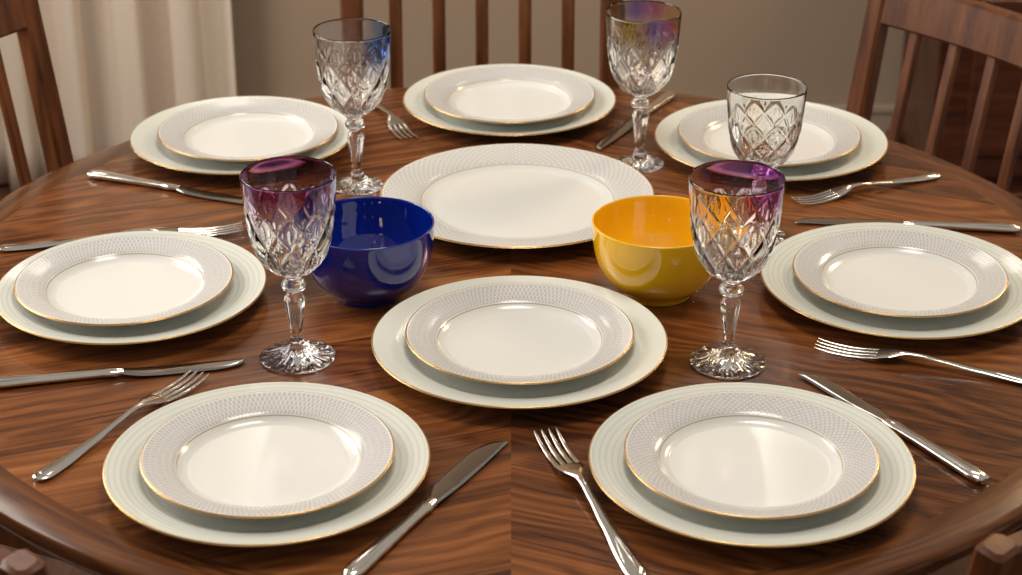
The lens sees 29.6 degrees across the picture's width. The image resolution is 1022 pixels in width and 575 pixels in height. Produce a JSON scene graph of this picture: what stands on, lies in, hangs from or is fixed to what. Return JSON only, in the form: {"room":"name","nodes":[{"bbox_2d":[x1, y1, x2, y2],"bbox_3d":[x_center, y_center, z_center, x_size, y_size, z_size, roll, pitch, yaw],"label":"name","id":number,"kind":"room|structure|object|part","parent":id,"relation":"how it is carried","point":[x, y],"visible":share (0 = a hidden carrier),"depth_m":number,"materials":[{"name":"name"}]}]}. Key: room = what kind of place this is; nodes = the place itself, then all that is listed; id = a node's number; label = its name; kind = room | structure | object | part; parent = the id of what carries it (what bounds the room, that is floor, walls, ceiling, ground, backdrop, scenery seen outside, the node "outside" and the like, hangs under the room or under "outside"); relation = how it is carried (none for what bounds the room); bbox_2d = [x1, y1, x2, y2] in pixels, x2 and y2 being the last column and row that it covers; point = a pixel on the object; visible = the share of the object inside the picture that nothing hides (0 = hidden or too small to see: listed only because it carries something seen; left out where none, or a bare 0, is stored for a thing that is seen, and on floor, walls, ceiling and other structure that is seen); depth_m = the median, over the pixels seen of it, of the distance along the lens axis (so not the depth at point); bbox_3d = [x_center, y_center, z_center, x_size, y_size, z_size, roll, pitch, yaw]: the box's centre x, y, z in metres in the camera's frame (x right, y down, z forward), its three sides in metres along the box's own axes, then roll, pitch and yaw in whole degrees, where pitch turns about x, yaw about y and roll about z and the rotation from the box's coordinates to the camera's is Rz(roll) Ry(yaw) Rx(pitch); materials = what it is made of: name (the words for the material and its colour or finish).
{"room":"dining room","nodes":[
{"label":"dining room","id":0,"kind":"room"},
{"bbox_2d":[0,183,971,574],"bbox_3d":[0.350,0.881,2.121,4.500,0.050,5.500,0,25,0],"label":"floor","id":1,"kind":"structure","parent":0,"point":[54,566],"depth_m":3.02,"materials":[{"name":"brown wood"}]},
{"bbox_2d":[0,546,48,574],"bbox_3d":[-0.378,0.471,1.945,0.460,0.842,0.478,23,33,40],"label":"dining chair","id":2,"kind":"object","parent":1,"relation":"on","point":[23,561],"visible":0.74,"depth_m":1.51,"materials":[{"name":"brown wood"}]},
{"bbox_2d":[0,0,73,559],"bbox_3d":[-0.549,0.126,2.544,0.478,0.961,0.481,10,27,20],"label":"dining chair","id":3,"kind":"object","parent":1,"relation":"on","point":[23,18],"visible":0.02,"depth_m":2.62,"materials":[{"name":"brown wood"}]},
{"bbox_2d":[340,0,622,88],"bbox_3d":[-0.045,-0.070,2.940,0.460,0.981,0.478,0,25,0],"label":"dining chair","id":4,"kind":"object","parent":1,"relation":"on","point":[348,8],"visible":0.05,"depth_m":2.99,"materials":[{"name":"brown wood"}]},
{"bbox_2d":[0,87,1021,574],"bbox_3d":[0.000,0.328,2.360,1.370,0.750,1.370,0,25,0],"label":"dining table","id":5,"kind":"object","parent":1,"relation":"on","point":[518,514],"visible":0.46,"depth_m":1.96,"materials":[{"name":"brown wood"}]},
{"bbox_2d":[32,368,208,480],"bbox_3d":[-0.379,0.130,1.882,0.027,0.012,0.245,14,28,27],"label":"fork","id":6,"kind":"object","parent":5,"relation":"on","point":[48,471],"visible":1,"depth_m":1.87,"materials":[{"name":"silver metal"}]},
{"bbox_2d":[0,222,243,250],"bbox_3d":[-0.463,-0.062,2.293,0.288,0.012,0.027,-5,25,-11],"label":"fork","id":7,"kind":"object","parent":5,"relation":"on","point":[199,230],"depth_m":2.30,"materials":[{"name":"silver metal"}]},
{"bbox_2d":[0,358,245,387],"bbox_3d":[-0.402,0.086,1.979,0.261,0.009,0.023,-5,25,-11],"label":"knife","id":8,"kind":"object","parent":5,"relation":"on","point":[42,378],"visible":1,"depth_m":1.98,"materials":[{"name":"silver metal"}]},
{"bbox_2d":[0,231,266,344],"bbox_3d":[-0.419,0.005,2.139,0.297,0.022,0.297,-3,25,-6],"label":"charger plate","id":9,"kind":"object","parent":5,"relation":"on","point":[249,280],"visible":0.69,"depth_m":2.09,"materials":[{"name":"ceramic"}]},
{"bbox_2d":[14,234,233,325],"bbox_3d":[-0.427,-0.002,2.140,0.239,0.022,0.239,0,25,0],"label":"dinner plate","id":10,"kind":"object","parent":9,"relation":"on","point":[120,280],"visible":1,"depth_m":2.15,"materials":[{"name":"white ceramic"}]},
{"bbox_2d":[87,170,242,203],"bbox_3d":[-0.422,-0.126,2.435,0.262,0.009,0.023,10,27,20],"label":"knife","id":11,"kind":"object","parent":5,"relation":"on","point":[98,174],"depth_m":2.44,"materials":[{"name":"silver metal"}]},
{"bbox_2d":[129,96,348,174],"bbox_3d":[-0.357,-0.196,2.570,0.295,0.022,0.295,20,32,36],"label":"charger plate","id":12,"kind":"object","parent":5,"relation":"on","point":[144,141],"visible":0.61,"depth_m":2.54,"materials":[{"name":"ceramic"}]},
{"bbox_2d":[157,98,338,162],"bbox_3d":[-0.349,-0.203,2.571,0.239,0.022,0.239,0,25,0],"label":"dinner plate","id":13,"kind":"object","parent":12,"relation":"on","point":[240,130],"visible":1,"depth_m":2.59,"materials":[{"name":"white ceramic"}]},
{"bbox_3d":[-0.349,-0.203,2.571,0.239,0.022,0.239,0,25,0],"label":"plate","id":14,"kind":"part","parent":13,"relation":"part of","materials":[{"name":"ceramic"}]},
{"bbox_2d":[102,382,430,546],"bbox_3d":[-0.225,0.167,1.792,0.301,0.022,0.301,-9,27,-19],"label":"charger plate","id":15,"kind":"object","parent":5,"relation":"on","point":[124,483],"visible":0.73,"depth_m":1.74,"materials":[{"name":"ceramic"}]},
{"bbox_2d":[139,391,394,518],"bbox_3d":[-0.225,0.160,1.793,0.235,0.022,0.235,12,28,24],"label":"dinner plate","id":16,"kind":"object","parent":15,"relation":"on","point":[263,454],"visible":1,"depth_m":1.80,"materials":[{"name":"ceramic"}]},
{"bbox_2d":[239,156,335,373],"bbox_3d":[-0.223,-0.021,1.975,0.096,0.208,0.096,15,29,29],"label":"wine glass","id":17,"kind":"object","parent":5,"relation":"on","point":[289,202],"visible":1,"depth_m":1.94,"materials":[{"name":"clear glass"}]},
{"bbox_2d":[312,18,390,195],"bbox_3d":[-0.195,-0.222,2.408,0.096,0.208,0.096,-9,26,-18],"label":"wine glass","id":18,"kind":"object","parent":5,"relation":"on","point":[352,55],"visible":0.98,"depth_m":2.37,"materials":[{"name":"clear glass"}]},
{"bbox_2d":[310,196,434,307],"bbox_3d":[-0.159,-0.033,2.143,0.150,0.087,0.150,0,25,0],"label":"bowl","id":19,"kind":"object","parent":5,"relation":"on","point":[380,248],"visible":0.86,"depth_m":2.11,"materials":[{"name":"ceramic"}]},
{"bbox_2d":[376,103,418,138],"bbox_3d":[-0.174,-0.243,2.681,0.027,0.012,0.210,-9,27,-19],"label":"fork","id":20,"kind":"object","parent":5,"relation":"on","point":[393,120],"depth_m":2.64,"materials":[{"name":"silver metal"}]},
{"bbox_2d":[342,441,507,574],"bbox_3d":[-0.077,0.194,1.748,0.025,0.009,0.272,13,28,25],"label":"knife","id":21,"kind":"object","parent":5,"relation":"on","point":[469,465],"visible":1,"depth_m":1.74,"materials":[{"name":"silver metal"}]},
{"bbox_2d":[403,64,615,135],"bbox_3d":[-0.002,-0.255,2.697,0.297,0.022,0.297,3,25,6],"label":"charger plate","id":22,"kind":"object","parent":5,"relation":"on","point":[414,101],"visible":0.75,"depth_m":2.65,"materials":[{"name":"ceramic"}]},
{"bbox_2d":[424,65,594,125],"bbox_3d":[-0.002,-0.262,2.698,0.239,0.022,0.239,0,25,0],"label":"dinner plate","id":23,"kind":"object","parent":22,"relation":"on","point":[509,95],"visible":1,"depth_m":2.72,"materials":[{"name":"white ceramic"}]},
{"bbox_3d":[-0.002,-0.262,2.698,0.239,0.022,0.239,0,25,0],"label":"plate","id":24,"kind":"part","parent":23,"relation":"part of","materials":[{"name":"ceramic"}]},
{"bbox_2d":[380,143,654,248],"bbox_3d":[0.008,-0.108,2.382,0.338,0.022,0.338,17,30,31],"label":"serving plate","id":25,"kind":"object","parent":5,"relation":"on","point":[514,195],"visible":0.85,"depth_m":2.41,"materials":[{"name":"ceramic"}]},
{"bbox_2d":[371,275,667,408],"bbox_3d":[0.009,0.061,2.019,0.316,0.022,0.316,0,25,0],"label":"charger plate","id":26,"kind":"object","parent":5,"relation":"on","point":[390,348],"visible":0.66,"depth_m":1.97,"materials":[{"name":"ceramic"}]},
{"bbox_2d":[405,282,633,384],"bbox_3d":[0.009,0.054,2.020,0.239,0.022,0.239,8,26,17],"label":"dinner plate","id":27,"kind":"object","parent":26,"relation":"on","point":[510,333],"visible":1,"depth_m":2.04,"materials":[{"name":"ceramic"}]},
{"bbox_2d":[534,427,646,574],"bbox_3d":[0.071,0.190,1.752,0.027,0.012,0.267,-7,26,-15],"label":"fork","id":28,"kind":"object","parent":5,"relation":"on","point":[628,561],"visible":1,"depth_m":1.74,"materials":[{"name":"silver metal"}]},
{"bbox_2d":[595,91,676,148],"bbox_3d":[0.171,-0.234,2.665,0.023,0.009,0.247,13,28,26],"label":"knife","id":29,"kind":"object","parent":5,"relation":"on","point":[623,127],"depth_m":2.64,"materials":[{"name":"silver metal"}]},
{"bbox_2d":[605,0,681,172],"bbox_3d":[0.167,-0.254,2.477,0.096,0.208,0.096,1,25,1],"label":"wine glass","id":30,"kind":"object","parent":5,"relation":"on","point":[642,35],"visible":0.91,"depth_m":2.44,"materials":[{"name":"clear glass"}]},
{"bbox_2d":[592,195,713,306],"bbox_3d":[0.164,-0.034,2.147,0.150,0.087,0.150,0,25,0],"label":"bowl","id":31,"kind":"object","parent":5,"relation":"on","point":[643,245],"visible":0.88,"depth_m":2.11,"materials":[{"name":"ceramic"}]},
{"bbox_2d":[689,160,785,378],"bbox_3d":[0.225,-0.016,1.966,0.096,0.208,0.096,19,31,35],"label":"wine glass","id":32,"kind":"object","parent":5,"relation":"on","point":[736,206],"visible":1,"depth_m":1.93,"materials":[{"name":"clear glass"}]},
{"bbox_2d":[588,382,915,547],"bbox_3d":[0.222,0.167,1.792,0.301,0.022,0.301,-9,27,-19],"label":"charger plate","id":33,"kind":"object","parent":5,"relation":"on","point":[894,484],"visible":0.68,"depth_m":1.74,"materials":[{"name":"ceramic"}]},
{"bbox_2d":[624,391,879,518],"bbox_3d":[0.222,0.161,1.792,0.235,0.022,0.235,-12,28,-24],"label":"dinner plate","id":34,"kind":"object","parent":33,"relation":"on","point":[737,454],"visible":1,"depth_m":1.80,"materials":[{"name":"ceramic"}]},
{"bbox_2d":[727,73,806,243],"bbox_3d":[0.295,-0.147,2.269,0.096,0.189,0.096,-5,25,-10],"label":"wine glass","id":35,"kind":"object","parent":5,"relation":"on","point":[765,111],"visible":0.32,"depth_m":2.22,"materials":[{"name":"clear glass"}]},
{"bbox_2d":[654,100,888,180],"bbox_3d":[0.343,-0.189,2.557,0.307,0.022,0.307,22,33,39],"label":"charger plate","id":36,"kind":"object","parent":5,"relation":"on","point":[873,146],"visible":0.44,"depth_m":2.53,"materials":[{"name":"ceramic"}]},
{"bbox_2d":[677,103,860,167],"bbox_3d":[0.341,-0.196,2.558,0.241,0.022,0.241,0,25,0],"label":"dinner plate","id":37,"kind":"object","parent":36,"relation":"on","point":[825,135],"visible":0.69,"depth_m":2.57,"materials":[{"name":"white ceramic"}]},
{"bbox_3d":[0.341,-0.196,2.558,0.241,0.022,0.241,0,25,0],"label":"plate","id":38,"kind":"part","parent":37,"relation":"part of","materials":[{"name":"ceramic"}]},
{"bbox_2d":[790,172,940,203],"bbox_3d":[0.451,-0.129,2.436,0.220,0.012,0.027,-12,27,-23],"label":"fork","id":39,"kind":"object","parent":5,"relation":"on","point":[840,190],"depth_m":2.42,"materials":[{"name":"silver metal"}]},
{"bbox_2d":[760,222,1021,338],"bbox_3d":[0.433,-0.003,2.156,0.316,0.022,0.316,0,25,0],"label":"charger plate","id":40,"kind":"object","parent":5,"relation":"on","point":[778,276],"visible":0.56,"depth_m":2.11,"materials":[{"name":"ceramic"}]},
{"bbox_2d":[792,228,1008,317],"bbox_3d":[0.433,-0.010,2.157,0.237,0.022,0.237,0,25,0],"label":"dinner plate","id":41,"kind":"object","parent":40,"relation":"on","point":[881,271],"visible":1,"depth_m":2.17,"materials":[{"name":"white ceramic"}]},
{"bbox_3d":[0.433,-0.010,2.157,0.237,0.022,0.237,0,25,0],"label":"plate","id":42,"kind":"part","parent":41,"relation":"part of","materials":[{"name":"ceramic"}]},
{"bbox_2d":[799,374,988,482],"bbox_3d":[0.371,0.131,1.883,0.021,0.009,0.258,-15,29,-28],"label":"knife","id":43,"kind":"object","parent":5,"relation":"on","point":[970,471],"visible":0.93,"depth_m":1.86,"materials":[{"name":"silver metal"}]},
{"bbox_2d":[795,218,1021,231],"bbox_3d":[0.479,-0.078,2.332,0.269,0.009,0.023,3,25,6],"label":"knife","id":44,"kind":"object","parent":5,"relation":"on","point":[974,226],"depth_m":2.32,"materials":[{"name":"silver metal"}]},
{"bbox_2d":[814,338,1021,383],"bbox_3d":[0.437,0.076,1.996,0.247,0.012,0.027,9,27,19],"label":"fork","id":45,"kind":"object","parent":5,"relation":"on","point":[867,352],"depth_m":2.00,"materials":[{"name":"silver metal"}]},
{"bbox_2d":[846,0,1021,536],"bbox_3d":[0.504,0.060,2.780,0.478,0.881,0.492,-16,29,-30],"label":"dining chair","id":46,"kind":"object","parent":1,"relation":"on","point":[994,32],"visible":0.2,"depth_m":2.79,"materials":[{"name":"brown wood"}]},
{"bbox_2d":[886,0,1021,198],"bbox_3d":[1.450,-0.544,4.126,1.200,0.838,0.411,0,25,0],"label":"sideboard","id":47,"kind":"object","parent":1,"relation":"on","point":[931,59],"visible":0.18,"depth_m":4.02,"materials":[{"name":"brown wood"}]},
{"bbox_2d":[966,530,1021,574],"bbox_3d":[0.382,0.462,1.966,0.460,0.842,0.478,-23,33,-40],"label":"dining chair","id":48,"kind":"object","parent":1,"relation":"on","point":[998,554],"visible":0.65,"depth_m":1.53,"materials":[{"name":"brown wood"}]},
{"bbox_2d":[231,0,904,102],"bbox_3d":[0.350,-1.506,3.987,4.500,2.700,0.100,0,25,0],"label":"wall","id":49,"kind":"structure","parent":0,"point":[815,43],"depth_m":4.37,"materials":[{"name":"beige paint"}]},
{"bbox_2d":[0,0,236,192],"bbox_3d":[-1.038,-1.376,3.871,0.846,2.538,0.090,0,25,0],"label":"curtain","id":50,"kind":"object","parent":49,"relation":"hanging from","point":[117,64],"visible":0.55,"depth_m":4.28,"materials":[{"name":"fabric"}]},
{"bbox_2d":[817,103,894,134],"bbox_3d":[0.350,-0.338,4.462,4.300,0.180,0.026,0,25,0],"label":"baseboard","id":51,"kind":"structure","parent":49,"relation":"attached to","point":[882,113],"depth_m":4.43,"materials":[{"name":"beige paint"}]}
]}

